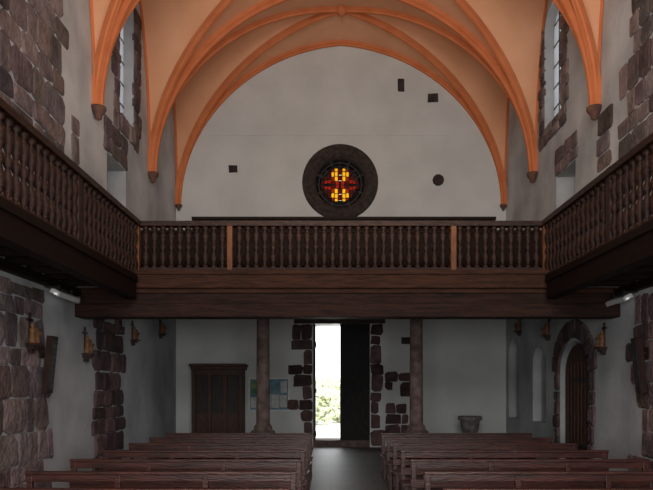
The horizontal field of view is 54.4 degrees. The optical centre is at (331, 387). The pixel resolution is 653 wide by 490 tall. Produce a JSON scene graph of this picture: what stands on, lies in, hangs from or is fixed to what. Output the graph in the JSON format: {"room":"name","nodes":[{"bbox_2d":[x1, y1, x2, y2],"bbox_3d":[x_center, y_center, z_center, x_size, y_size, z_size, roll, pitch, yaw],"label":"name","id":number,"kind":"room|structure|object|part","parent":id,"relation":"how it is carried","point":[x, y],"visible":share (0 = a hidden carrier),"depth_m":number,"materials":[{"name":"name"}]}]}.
{"room":"church","nodes":[
{"label":"church","id":0,"kind":"room"},
{"bbox_2d":[0,0,175,487],"bbox_3d":[-5.040,-4.850,8.100,0.900,13.200,23.200,0,0,0],"label":"wall","id":1,"kind":"structure","parent":0,"point":[148,384],"depth_m":12.75,"materials":[{"name":"paint"}]},
{"bbox_2d":[0,276,52,487],"bbox_3d":[-4.587,0.092,7.965,0.065,3.296,4.957,0,0,0],"label":"stone masonry","id":2,"kind":"object","parent":1,"relation":"attached to","point":[15,414],"visible":0.91,"depth_m":9.34,"materials":[{"name":"brown stone"}]},
{"bbox_2d":[25,312,42,352],"bbox_3d":[-4.485,-0.834,9.600,0.170,0.612,0.224,0,0,0],"label":"station","id":3,"kind":"object","parent":2,"relation":"attached to","point":[34,335],"visible":1,"depth_m":9.54,"materials":[{"name":"brown wood"}]},
{"bbox_2d":[0,0,79,165],"bbox_3d":[-4.584,-5.400,8.526,0.072,4.129,6.080,0,0,0],"label":"stone masonry","id":4,"kind":"object","parent":1,"relation":"attached to","point":[39,26],"visible":0.75,"depth_m":9.86,"materials":[{"name":"brown stone"}]},
{"bbox_2d":[37,335,57,392],"bbox_3d":[-4.460,-0.370,10.000,0.260,0.904,0.200,0,0,0],"label":"loudspeaker","id":5,"kind":"object","parent":1,"relation":"attached to","point":[49,353],"visible":0.98,"depth_m":9.91,"materials":[{"name":"brown wood"}]},
{"bbox_2d":[0,97,140,298],"bbox_3d":[-4.020,-2.340,7.115,1.140,1.500,9.230,0,0,0],"label":"gallery","id":6,"kind":"object","parent":1,"relation":"attached to","point":[93,239],"visible":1,"depth_m":8.43,"materials":[{"name":"brown wood"}]},
{"bbox_2d":[44,285,79,302],"bbox_3d":[-4.438,-1.548,10.450,0.305,0.204,0.800,0,0,0],"label":"lamp","id":7,"kind":"object","parent":6,"relation":"attached to","point":[59,291],"visible":1,"depth_m":10.30,"materials":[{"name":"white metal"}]},
{"bbox_2d":[82,327,95,361],"bbox_3d":[-4.505,-0.812,11.800,0.170,0.646,0.230,0,0,0],"label":"station","id":8,"kind":"object","parent":1,"relation":"attached to","point":[88,345],"visible":1,"depth_m":11.73,"materials":[{"name":"brown wood"}]},
{"bbox_2d":[91,319,125,470],"bbox_3d":[-4.571,-0.113,13.120,0.099,3.707,1.944,0,0,0],"label":"stone masonry","id":9,"kind":"structure","parent":1,"relation":"in","point":[110,383],"depth_m":12.92,"materials":[{"name":"brown stone"}]},
{"bbox_2d":[119,26,123,114],"bbox_3d":[-4.830,-7.525,14.250,0.050,3.050,1.000,0,0,0],"label":"window","id":10,"kind":"structure","parent":1,"relation":"in","point":[121,37],"depth_m":14.67,"materials":[{"name":"clear glass"}]},
{"bbox_2d":[103,8,141,170],"bbox_3d":[-4.565,-6.843,14.043,0.110,4.009,2.504,0,0,0],"label":"window surround stones","id":11,"kind":"object","parent":1,"relation":"attached to","point":[133,135],"visible":0.89,"depth_m":13.92},
{"bbox_2d":[130,320,139,345],"bbox_3d":[-4.505,-1.266,14.620,0.170,0.578,0.218,0,0,0],"label":"station","id":12,"kind":"object","parent":1,"relation":"attached to","point":[135,333],"visible":1,"depth_m":14.56,"materials":[{"name":"brown wood"}]},
{"bbox_2d":[159,319,166,338],"bbox_3d":[-4.505,-1.616,17.000,0.170,0.578,0.218,0,0,0],"label":"station","id":13,"kind":"object","parent":1,"relation":"attached to","point":[162,328],"visible":0.98,"depth_m":16.94,"materials":[{"name":"brown wood"}]},
{"bbox_2d":[0,0,601,210],"bbox_3d":[0.295,-5.296,9.786,9.868,0.273,18.070,0,0,0],"label":"corbels","id":14,"kind":"object","parent":1,"relation":"attached to","point":[98,110],"visible":0.99,"depth_m":12.23,"materials":[{"name":"stone"}]},
{"bbox_2d":[146,447,400,489],"bbox_3d":[0.295,1.850,8.100,11.570,0.200,23.200,0,0,0],"label":"floor","id":15,"kind":"structure","parent":0,"point":[333,468],"depth_m":13.63,"materials":[{"name":"stone"}]},
{"bbox_2d":[0,488,289,489],"bbox_3d":[-1.790,1.315,5.550,2.900,0.870,0.780,0,0,0],"label":"pew","id":16,"kind":"object","parent":15,"relation":"on","point":[0,488],"visible":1,"depth_m":5.54,"materials":[{"name":"brown wood"}]},
{"bbox_2d":[25,471,296,489],"bbox_3d":[-1.790,1.315,6.690,2.900,0.870,0.780,0,0,0],"label":"pew","id":17,"kind":"object","parent":15,"relation":"on","point":[117,477],"visible":1,"depth_m":6.69,"materials":[{"name":"brown wood"}]},
{"bbox_2d":[69,459,301,489],"bbox_3d":[-1.790,1.315,7.830,2.900,0.870,0.780,0,0,0],"label":"pew","id":18,"kind":"object","parent":15,"relation":"on","point":[148,464],"visible":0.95,"depth_m":7.81,"materials":[{"name":"brown wood"}]},
{"bbox_2d":[103,450,306,489],"bbox_3d":[-1.790,1.315,8.970,2.900,0.870,0.780,0,0,0],"label":"pew","id":19,"kind":"object","parent":15,"relation":"on","point":[171,454],"visible":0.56,"depth_m":8.95,"materials":[{"name":"brown wood"}]},
{"bbox_2d":[189,364,247,432],"bbox_3d":[-3.240,0.530,18.380,1.580,2.440,0.820,0,0,0],"label":"confessional","id":20,"kind":"object","parent":15,"relation":"on","point":[218,390],"visible":0.71,"depth_m":18.09,"materials":[{"name":"brown wood"}]},
{"bbox_2d":[128,443,309,489],"bbox_3d":[-1.790,1.315,10.110,2.900,0.870,0.780,0,0,0],"label":"pew","id":21,"kind":"object","parent":15,"relation":"on","point":[132,446],"visible":0.34,"depth_m":10.11,"materials":[{"name":"brown wood"}]},
{"bbox_2d":[149,437,311,489],"bbox_3d":[-1.790,1.315,11.250,2.900,0.870,0.780,0,0,0],"label":"pew","id":22,"kind":"object","parent":15,"relation":"on","point":[151,439],"visible":0.28,"depth_m":11.25,"materials":[{"name":"brown wood"}]},
{"bbox_2d":[162,433,313,479],"bbox_3d":[-1.790,1.315,12.390,2.900,0.870,0.780,0,0,0],"label":"pew","id":23,"kind":"object","parent":15,"relation":"on","point":[167,434],"visible":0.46,"depth_m":12.37,"materials":[{"name":"brown wood"}]},
{"bbox_2d":[251,319,275,432],"bbox_3d":[-1.500,-0.180,14.000,0.640,3.860,0.596,0,0,0],"label":"stone column","id":24,"kind":"structure","parent":15,"relation":"on","point":[262,425],"depth_m":13.88,"materials":[{"name":"brown stone"}]},
{"bbox_2d":[75,221,619,318],"bbox_3d":[0.295,-2.165,15.075,9.770,1.790,7.450,0,0,0],"label":"gallery","id":25,"kind":"object","parent":24,"relation":"on","point":[454,291],"visible":0.97,"depth_m":11.60,"materials":[{"name":"brown wood"}]},
{"bbox_2d":[140,230,541,266],"bbox_3d":[0.295,-2.835,13.835,9.730,1.270,0.570,0,0,0],"label":"balcony railing","id":26,"kind":"object","parent":25,"relation":"on","point":[158,243],"visible":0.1,"depth_m":14.00,"materials":[{"name":"black wood"}]},
{"bbox_3d":[0.185,-2.595,11.700,7.630,0.930,0.180,0,0,0],"label":"railing","id":27,"kind":"part","parent":25,"relation":"part of","materials":[{"name":"brown wood"}]},
{"bbox_2d":[192,217,495,229],"bbox_3d":[0.305,-3.145,15.035,7.270,1.890,0.570,0,0,0],"label":"stall","id":28,"kind":"object","parent":25,"relation":"on","point":[193,218],"visible":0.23,"depth_m":15.17,"materials":[{"name":"black wood"}]},
{"bbox_2d":[313,438,369,446],"bbox_3d":[0.310,1.650,19.250,1.680,0.200,0.900,0,0,0],"label":"threshold","id":29,"kind":"object","parent":15,"relation":"on","point":[318,442],"visible":0.79,"depth_m":18.80,"materials":[{"name":"stone"}]},
{"bbox_2d":[404,319,428,432],"bbox_3d":[1.880,-0.180,14.000,0.640,3.860,0.596,0,0,0],"label":"stone column","id":30,"kind":"structure","parent":15,"relation":"on","point":[416,425],"depth_m":13.88,"materials":[{"name":"brown stone"}]},
{"bbox_2d":[380,433,534,479],"bbox_3d":[2.450,1.315,12.390,2.980,0.870,0.780,0,0,0],"label":"pew","id":31,"kind":"object","parent":15,"relation":"on","point":[383,435],"visible":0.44,"depth_m":12.37,"materials":[{"name":"brown wood"}]},
{"bbox_2d":[385,437,552,489],"bbox_3d":[2.450,1.315,11.250,2.980,0.870,0.780,0,0,0],"label":"pew","id":32,"kind":"object","parent":15,"relation":"on","point":[389,440],"visible":0.38,"depth_m":11.25,"materials":[{"name":"brown wood"}]},
{"bbox_2d":[458,416,481,432],"bbox_3d":[3.850,1.265,17.600,0.660,0.970,0.660,0,0,0],"label":"baptismal font","id":33,"kind":"object","parent":15,"relation":"on","point":[469,424],"visible":0.7,"depth_m":17.38,"materials":[{"name":"stone"}]},
{"bbox_2d":[391,443,577,489],"bbox_3d":[2.450,1.315,10.110,2.980,0.870,0.780,0,0,0],"label":"pew","id":34,"kind":"object","parent":15,"relation":"on","point":[395,446],"visible":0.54,"depth_m":10.11,"materials":[{"name":"brown wood"}]},
{"bbox_2d":[399,450,608,489],"bbox_3d":[2.450,1.315,8.970,2.980,0.870,0.780,0,0,0],"label":"pew","id":35,"kind":"object","parent":15,"relation":"on","point":[470,454],"visible":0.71,"depth_m":8.95,"materials":[{"name":"brown wood"}]},
{"bbox_2d":[410,459,649,489],"bbox_3d":[2.450,1.315,7.830,2.980,0.870,0.780,0,0,0],"label":"pew","id":36,"kind":"object","parent":15,"relation":"on","point":[490,464],"visible":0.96,"depth_m":7.81,"materials":[{"name":"brown wood"}]},
{"bbox_2d":[423,471,652,489],"bbox_3d":[2.450,1.315,6.690,2.980,0.870,0.780,0,0,0],"label":"pew","id":37,"kind":"object","parent":15,"relation":"on","point":[517,477],"visible":1,"depth_m":6.69,"materials":[{"name":"brown wood"}]},
{"bbox_2d":[442,488,652,489],"bbox_3d":[2.450,1.315,5.550,2.980,0.870,0.780,0,0,0],"label":"pew","id":38,"kind":"object","parent":15,"relation":"on","point":[442,488],"visible":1,"depth_m":5.56,"materials":[{"name":"brown wood"}]},
{"bbox_2d":[176,46,505,446],"bbox_3d":[0.295,-4.850,19.250,9.770,13.200,0.900,0,0,0],"label":"wall","id":39,"kind":"structure","parent":0,"point":[338,89],"depth_m":18.80,"materials":[{"name":"white paint"}]},
{"bbox_2d":[229,165,237,172],"label":"wall socket stones","id":40,"kind":"object","parent":39,"relation":"attached to","point":[232,168],"depth_m":18.75},
{"bbox_2d":[248,378,289,410],"bbox_3d":[-1.830,0.190,18.770,1.220,1.000,0.060,0,0,0],"label":"notice board","id":41,"kind":"object","parent":39,"relation":"attached to","point":[279,387],"visible":0.73,"depth_m":18.74,"materials":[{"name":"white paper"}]},
{"bbox_2d":[313,324,316,439],"bbox_3d":[-0.487,-0.080,19.280,0.085,3.660,0.800,0,0,0],"label":"leaf","id":42,"kind":"object","parent":39,"relation":"attached to","point":[314,325],"visible":0.95,"depth_m":18.88,"materials":[{"name":"brown wood"}]},
{"bbox_2d":[209,134,448,135],"bbox_3d":[-0.050,-7.485,18.801,7.100,0.030,0.038,0,0,0],"label":"trim","id":43,"kind":"structure","parent":39,"relation":"attached to","point":[209,134],"depth_m":18.78,"materials":[{"name":"white paint"}]},
{"bbox_2d":[302,144,377,216],"bbox_3d":[0.270,-6.090,18.865,2.260,2.260,0.370,0,0,0],"label":"ring","id":44,"kind":"object","parent":39,"relation":"attached to","point":[336,152],"visible":0.96,"depth_m":18.73,"materials":[{"name":"brown stone"}]},
{"bbox_2d":[315,160,364,204],"bbox_3d":[0.270,-6.090,19.059,1.580,1.580,0.006,0,0,0],"label":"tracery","id":45,"kind":"object","parent":44,"relation":"attached to","point":[339,167],"visible":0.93,"depth_m":19.06,"materials":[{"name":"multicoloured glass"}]},
{"bbox_2d":[317,161,362,206],"bbox_3d":[0.270,-6.090,19.000,1.483,1.483,0.060,0,0,0],"label":"tracery","id":46,"kind":"object","parent":44,"relation":"attached to","point":[331,163],"visible":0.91,"depth_m":18.98,"materials":[{"name":"black metal"}]},
{"bbox_2d":[317,162,362,206],"bbox_3d":[0.270,-6.090,19.040,1.399,1.399,0.010,0,0,0],"label":"pane","id":47,"kind":"object","parent":46,"relation":"attached to","point":[339,178],"visible":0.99,"depth_m":19.03,"materials":[{"name":"multicoloured glass"}]},
{"bbox_2d":[287,319,409,445],"bbox_3d":[0.612,-0.171,18.774,3.852,3.818,0.112,0,0,0],"label":"door surround","id":48,"kind":"object","parent":39,"relation":"attached to","point":[304,331],"visible":0.86,"depth_m":18.75,"materials":[{"name":"stone"}]},
{"bbox_2d":[340,324,369,439],"bbox_3d":[0.710,-0.080,18.907,0.880,3.660,0.105,0,0,0],"label":"leaf","id":49,"kind":"object","parent":39,"relation":"attached to","point":[354,338],"visible":1,"depth_m":18.88,"materials":[{"name":"brown wood"}]},
{"bbox_2d":[398,79,403,91],"label":"wall socket stones","id":50,"kind":"object","parent":39,"relation":"attached to","point":[400,81],"depth_m":18.74},
{"bbox_2d":[428,93,437,102],"label":"wall socket stones","id":51,"kind":"object","parent":39,"relation":"attached to","point":[433,97],"depth_m":18.75},
{"bbox_2d":[432,174,443,185],"label":"wall socket stones","id":52,"kind":"object","parent":39,"relation":"attached to","point":[438,180],"depth_m":18.72},
{"bbox_2d":[93,0,599,168],"bbox_3d":[0.295,-7.895,7.900,9.770,5.050,21.800,0,0,0],"label":"ceiling","id":53,"kind":"structure","parent":0,"point":[516,25],"depth_m":16.73,"materials":[{"name":"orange paint"}]},
{"bbox_2d":[89,0,603,203],"bbox_3d":[0.295,-7.967,7.899,9.873,5.206,21.926,0,0,0],"label":"ribs","id":54,"kind":"object","parent":53,"relation":"attached to","point":[574,12],"visible":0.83,"depth_m":15.96,"materials":[{"name":"orange paint"}]},
{"bbox_2d":[506,0,652,470],"bbox_3d":[5.630,-4.850,8.100,0.900,13.200,23.200,0,0,0],"label":"wall","id":55,"kind":"structure","parent":0,"point":[530,389],"depth_m":13.79,"materials":[{"name":"paint"}]},
{"bbox_2d":[513,319,521,335],"bbox_3d":[5.095,-1.716,17.350,0.170,0.578,0.218,0,0,0],"label":"station","id":56,"kind":"object","parent":55,"relation":"attached to","point":[517,325],"visible":0.96,"depth_m":17.29,"materials":[{"name":"brown wood"}]},
{"bbox_2d":[541,319,550,340],"bbox_3d":[5.095,-1.416,15.050,0.170,0.578,0.218,0,0,0],"label":"station","id":57,"kind":"object","parent":55,"relation":"attached to","point":[546,330],"visible":0.98,"depth_m":14.98,"materials":[{"name":"brown wood"}]},
{"bbox_2d":[553,10,560,116],"bbox_3d":[5.420,-7.650,14.850,0.050,2.800,1.100,0,0,0],"label":"window","id":58,"kind":"structure","parent":55,"relation":"in","point":[557,106],"depth_m":15.23,"materials":[{"name":"clear glass"}]},
{"bbox_2d":[538,11,577,176],"bbox_3d":[5.156,-6.856,14.554,0.108,4.016,2.501,0,0,0],"label":"window surround stones","id":59,"kind":"object","parent":55,"relation":"attached to","point":[564,153],"visible":0.9,"depth_m":14.18},
{"bbox_2d":[552,319,597,458],"bbox_3d":[5.161,0.143,13.550,0.098,3.185,2.419,0,0,0],"label":"door surround","id":60,"kind":"object","parent":55,"relation":"attached to","point":[575,328],"visible":0.79,"depth_m":13.10,"materials":[{"name":"stone"}]},
{"bbox_2d":[565,343,588,458],"bbox_3d":[5.285,0.390,13.550,0.130,2.680,1.520,0,0,0],"label":"door","id":61,"kind":"structure","parent":55,"relation":"in","point":[576,374],"depth_m":13.60,"materials":[{"name":"brown wood"}]},
{"bbox_2d":[542,133,652,298],"bbox_3d":[4.500,-2.340,7.115,1.360,1.500,9.230,0,0,0],"label":"gallery","id":62,"kind":"object","parent":55,"relation":"attached to","point":[622,258],"visible":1,"depth_m":9.16,"materials":[{"name":"brown wood"}]},
{"bbox_2d":[605,290,637,306],"bbox_3d":[5.028,-1.548,10.950,0.305,0.204,0.700,0,0,0],"label":"lamp","id":63,"kind":"object","parent":62,"relation":"attached to","point":[625,295],"visible":1,"depth_m":10.81,"materials":[{"name":"white plastic"}]},
{"bbox_2d":[594,322,607,354],"bbox_3d":[5.095,-0.934,12.000,0.170,0.612,0.224,0,0,0],"label":"station","id":64,"kind":"object","parent":55,"relation":"attached to","point":[601,339],"visible":1,"depth_m":11.96,"materials":[{"name":"brown wood"}]},
{"bbox_2d":[596,0,652,171],"bbox_3d":[5.174,-5.501,8.923,0.072,3.927,6.860,0,0,0],"label":"stone masonry","id":65,"kind":"object","parent":55,"relation":"attached to","point":[639,64],"visible":0.92,"depth_m":10.72,"materials":[{"name":"brown stone"}]},
{"bbox_2d":[625,293,652,487],"bbox_3d":[5.174,0.088,8.318,0.072,3.305,5.661,0,0,0],"label":"stone masonry","id":66,"kind":"object","parent":55,"relation":"attached to","point":[643,304],"visible":0.63,"depth_m":10.38,"materials":[{"name":"brown stone"}]},
{"bbox_2d":[631,337,648,392],"bbox_3d":[5.050,-0.370,10.350,0.260,0.904,0.200,0,0,0],"label":"loudspeaker","id":67,"kind":"object","parent":55,"relation":"attached to","point":[639,353],"visible":1,"depth_m":10.26,"materials":[{"name":"brown wood"}]},
{"label":"outside","id":68,"kind":"structure","parent":0,"visible":0},
{"bbox_2d":[316,420,339,437],"bbox_3d":[0.000,1.900,44.850,60.000,0.200,50.300,0,0,0],"label":"ground","id":69,"kind":"structure","parent":68,"point":[331,429],"depth_m":27.54,"materials":[{"name":"white"}]},
{"bbox_2d":[316,385,339,424],"bbox_3d":[-1.198,0.841,31.003,3.866,2.027,2.007,0,0,0],"label":"shrub","id":70,"kind":"object","parent":69,"relation":"on","point":[330,403],"visible":0.34,"depth_m":30.57,"materials":[{"name":"green plant"}]},
{"bbox_2d":[316,376,339,419],"bbox_3d":[-0.266,0.571,35.992,5.264,2.599,2.756,0,0,0],"label":"shrub","id":71,"kind":"object","parent":69,"relation":"on","point":[335,384],"visible":0.14,"depth_m":35.43,"materials":[{"name":"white plant"}]},
{"bbox_2d":[320,391,339,422],"bbox_3d":[0.957,0.925,33.011,3.548,1.850,1.903,0,0,0],"label":"shrub","id":72,"kind":"object","parent":69,"relation":"on","point":[337,419],"visible":0.02,"depth_m":32.77,"materials":[{"name":"green plant"}]}
]}

